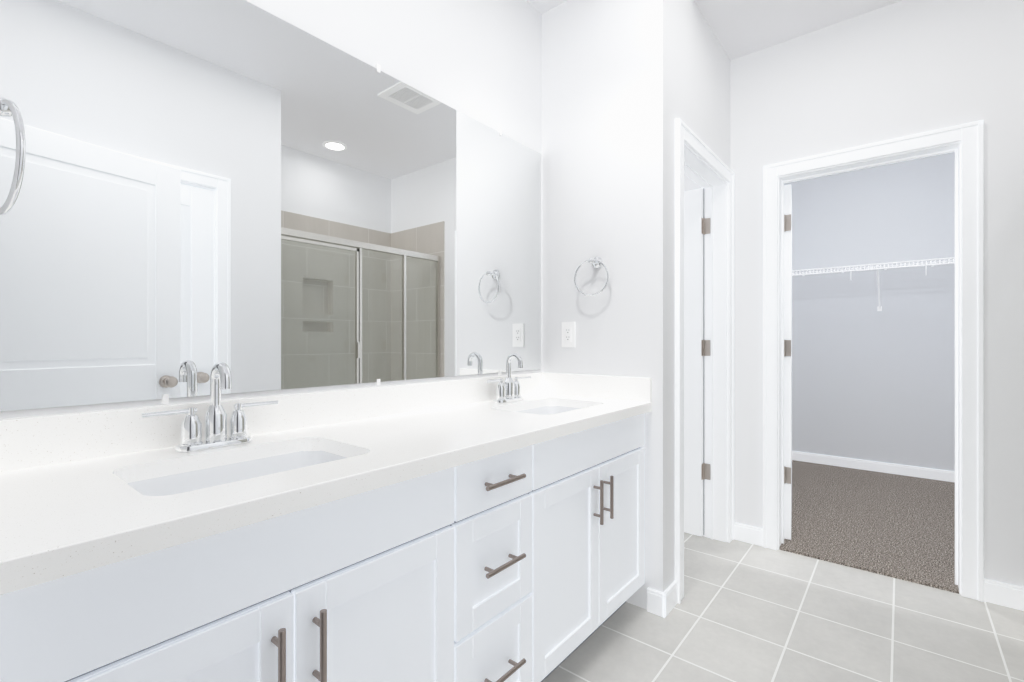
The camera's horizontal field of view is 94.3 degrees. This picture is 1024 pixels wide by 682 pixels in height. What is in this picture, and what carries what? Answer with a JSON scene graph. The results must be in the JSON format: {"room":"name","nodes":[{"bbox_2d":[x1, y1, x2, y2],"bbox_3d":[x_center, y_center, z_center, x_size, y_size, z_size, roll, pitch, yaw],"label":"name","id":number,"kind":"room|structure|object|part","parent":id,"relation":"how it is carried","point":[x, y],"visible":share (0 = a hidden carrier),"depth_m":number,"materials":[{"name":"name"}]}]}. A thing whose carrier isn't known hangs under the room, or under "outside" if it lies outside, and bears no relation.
{"room":"bathroom","nodes":[
{"label":"bathroom","id":0,"kind":"room"},
{"bbox_2d":[0,0,541,418],"bbox_3d":[-0.547,-0.240,1.582,0.128,2.740,2.055,0,0,39],"label":"mirror","id":1,"kind":"object","parent":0,"point":[254,198],"depth_m":1.32,"materials":[{"name":"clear mirror"}]},
{"bbox_2d":[542,0,673,609],"bbox_3d":[-0.128,-0.240,2.644,2.033,2.740,0.120,0,0,39],"label":"wall","id":2,"kind":"structure","parent":0,"point":[608,132],"depth_m":2.08,"materials":[{"name":"white paint"}]},
{"bbox_2d":[562,322,574,346],"bbox_3d":[0.265,-0.030,2.239,0.072,0.118,0.008,0,0,39],"label":"outlet","id":3,"kind":"object","parent":2,"relation":"attached to","point":[568,334],"visible":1,"depth_m":2.23,"materials":[{"name":"white plastic"}]},
{"bbox_2d":[574,256,608,295],"bbox_3d":[0.364,-0.289,2.117,0.164,0.184,0.072,0,0,39],"label":"towel ring","id":4,"kind":"object","parent":2,"relation":"attached to","point":[596,262],"visible":1,"depth_m":2.11,"materials":[{"name":"silver metal"}]},
{"bbox_2d":[544,373,651,400],"bbox_3d":[0.367,0.204,2.148,0.547,0.100,0.019,0,0,39],"label":"backsplash","id":5,"kind":"structure","parent":2,"relation":"attached to","point":[580,385],"depth_m":2.12,"materials":[{"name":"white stone"}]},
{"bbox_2d":[647,0,729,617],"bbox_3d":[0.892,-0.240,2.369,0.134,2.740,1.014,0,0,39],"label":"wall","id":6,"kind":"structure","parent":0,"point":[701,85],"depth_m":2.27,"materials":[{"name":"white paint"}]},
{"bbox_2d":[684,188,702,535],"bbox_3d":[0.818,0.122,2.952,0.711,1.992,0.173,0,0,39],"label":"door","id":7,"kind":"structure","parent":6,"relation":"in","point":[693,364],"depth_m":2.74,"materials":[{"name":"white wood"}]},
{"bbox_2d":[675,118,733,603],"bbox_3d":[0.929,0.086,2.425,0.168,2.088,0.866,0,0,39],"label":"door frame","id":8,"kind":"structure","parent":6,"relation":"attached to","point":[704,166],"depth_m":2.67,"materials":[{"name":"white wood"}]},
{"bbox_2d":[701,218,709,479],"bbox_3d":[1.108,0.045,2.717,0.040,1.504,0.038,0,0,39],"label":"hinge","id":9,"kind":"object","parent":6,"relation":"attached to","point":[705,348],"visible":1,"depth_m":2.73,"materials":[{"name":"silver metal"}]},
{"bbox_2d":[526,0,901,60],"bbox_3d":[1.052,-1.650,2.438,4.120,0.080,5.405,0,0,39],"label":"ceiling","id":10,"kind":"structure","parent":0,"point":[740,28],"depth_m":2.36,"materials":[{"name":"white paint"}]},
{"bbox_2d":[543,532,1023,681],"bbox_3d":[0.346,1.160,1.575,4.120,0.060,3.175,0,0,39],"label":"floor","id":11,"kind":"structure","parent":0,"point":[744,612],"depth_m":1.85,"materials":[{"name":"grey tile"}]},
{"bbox_2d":[0,409,651,681],"bbox_3d":[-0.241,0.712,1.409,0.580,0.836,1.932,0,0,39],"label":"bathroom vanity","id":12,"kind":"object","parent":11,"relation":"on","point":[487,529],"depth_m":0.98,"materials":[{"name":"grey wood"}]},
{"bbox_2d":[0,393,651,584],"bbox_3d":[-0.247,0.274,1.414,0.566,0.040,1.934,0,0,39],"label":"countertop","id":13,"kind":"structure","parent":12,"relation":"on","point":[59,514],"depth_m":0.91,"materials":[{"name":"white stone"}]},
{"bbox_2d":[136,362,279,452],"bbox_3d":[-0.699,0.152,1.133,0.104,0.204,0.292,0,0,39],"label":"faucet","id":14,"kind":"object","parent":13,"relation":"on","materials":[{"name":"silver metal"}]},
{"bbox_2d":[124,445,351,496],"bbox_3d":[-0.554,0.359,1.017,0.335,0.154,0.480,0,0,39],"label":"sink","id":15,"kind":"object","parent":13,"relation":"in","point":[192,476],"depth_m":1.11,"materials":[{"name":"white ceramic"}]},
{"bbox_2d":[0,373,543,468],"bbox_3d":[-0.458,0.204,1.587,0.019,0.100,1.934,0,0,39],"label":"backsplash","id":16,"kind":"structure","parent":13,"relation":"on","point":[36,440],"depth_m":1.14,"materials":[{"name":"white stone"}]},
{"bbox_2d":[484,353,531,400],"bbox_3d":[0.005,0.152,1.993,0.104,0.204,0.292,0,0,39],"label":"faucet","id":17,"kind":"object","parent":13,"relation":"on","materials":[{"name":"silver metal"}]},
{"bbox_2d":[520,401,583,412],"bbox_3d":[0.149,0.359,1.875,0.335,0.154,0.480,0,0,39],"label":"sink","id":18,"kind":"object","parent":13,"relation":"in","point":[551,407],"depth_m":2.07,"materials":[{"name":"white ceramic"}]},
{"bbox_3d":[-0.044,0.728,1.264,0.019,0.565,0.304,0,0,39],"label":"drawer","id":19,"kind":"part","parent":12,"relation":"part of","materials":[{"name":"white wood"}]},
{"bbox_2d":[684,0,1023,610],"bbox_3d":[1.309,-0.240,2.751,4.120,2.740,0.134,0,0,39],"label":"wall","id":20,"kind":"structure","parent":0,"point":[902,68],"depth_m":2.23,"materials":[{"name":"white paint"}]},
{"bbox_2d":[784,214,790,483],"bbox_3d":[1.527,0.045,2.641,0.038,1.504,0.040,0,0,39],"label":"hinge","id":21,"kind":"object","parent":20,"relation":"attached to","point":[787,348],"visible":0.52,"depth_m":2.65,"materials":[{"name":"silver metal"}]},
{"bbox_2d":[784,184,791,539],"bbox_3d":[1.700,0.118,2.981,0.198,1.984,0.708,0,0,39],"label":"closet door","id":22,"kind":"structure","parent":20,"relation":"in","point":[787,364],"depth_m":2.66,"materials":[{"name":"white wood"}]},
{"bbox_2d":[763,120,983,601],"bbox_3d":[1.759,0.086,2.392,0.863,2.088,0.168,0,0,39],"label":"door frame","id":23,"kind":"structure","parent":20,"relation":"attached to","point":[964,142],"depth_m":2.17,"materials":[{"name":"white wood"}]},
{"bbox_2d":[779,460,958,593],"bbox_3d":[2.532,1.154,3.204,2.300,0.072,2.345,0,0,39],"label":"floor","id":24,"kind":"structure","parent":0,"point":[900,527],"depth_m":2.93,"materials":[{"name":"carpet"}]},
{"bbox_2d":[782,550,956,593],"bbox_3d":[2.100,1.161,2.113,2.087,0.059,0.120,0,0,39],"label":"threshold strip","id":25,"kind":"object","parent":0,"point":[871,572],"depth_m":2.32,"materials":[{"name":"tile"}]},
{"bbox_2d":[784,152,954,470],"bbox_3d":[3.236,-0.240,4.064,2.300,2.740,0.120,0,0,39],"label":"wall","id":26,"kind":"structure","parent":0,"point":[870,382],"depth_m":4.08,"materials":[{"name":"white paint"}]},
{"bbox_2d":[792,257,954,310],"bbox_3d":[3.034,-0.441,3.955,2.214,0.372,0.315,0,0,39],"label":"shelf","id":27,"kind":"object","parent":26,"relation":"attached to","point":[877,268],"visible":0.48,"depth_m":3.88,"materials":[{"name":"white metal"}]},
{"bbox_3d":[-0.401,-0.240,0.212,1.850,2.740,0.120,0,0,39],"label":"wall","id":28,"kind":"structure","parent":0,"visible":0},
{"bbox_2d":[0,97,25,214],"bbox_3d":[-0.765,-0.275,0.660,0.163,0.184,0.112,0,0,39],"label":"towel ring","id":29,"kind":"object","parent":28,"relation":"attached to","point":[9,108],"visible":1,"depth_m":0.66,"materials":[{"name":"silver metal"}]},
{"bbox_3d":[2.530,-0.240,3.202,2.300,2.740,2.110,0,0,39],"label":"wall","id":30,"kind":"structure","parent":0,"visible":0},
{"bbox_2d":[792,451,954,481],"bbox_3d":[3.190,1.081,4.016,2.010,0.097,0.014,0,0,39],"label":"baseboard","id":31,"kind":"structure","parent":30,"relation":"attached to","point":[919,472],"depth_m":4.06,"materials":[{"name":"white wood"}]}
]}

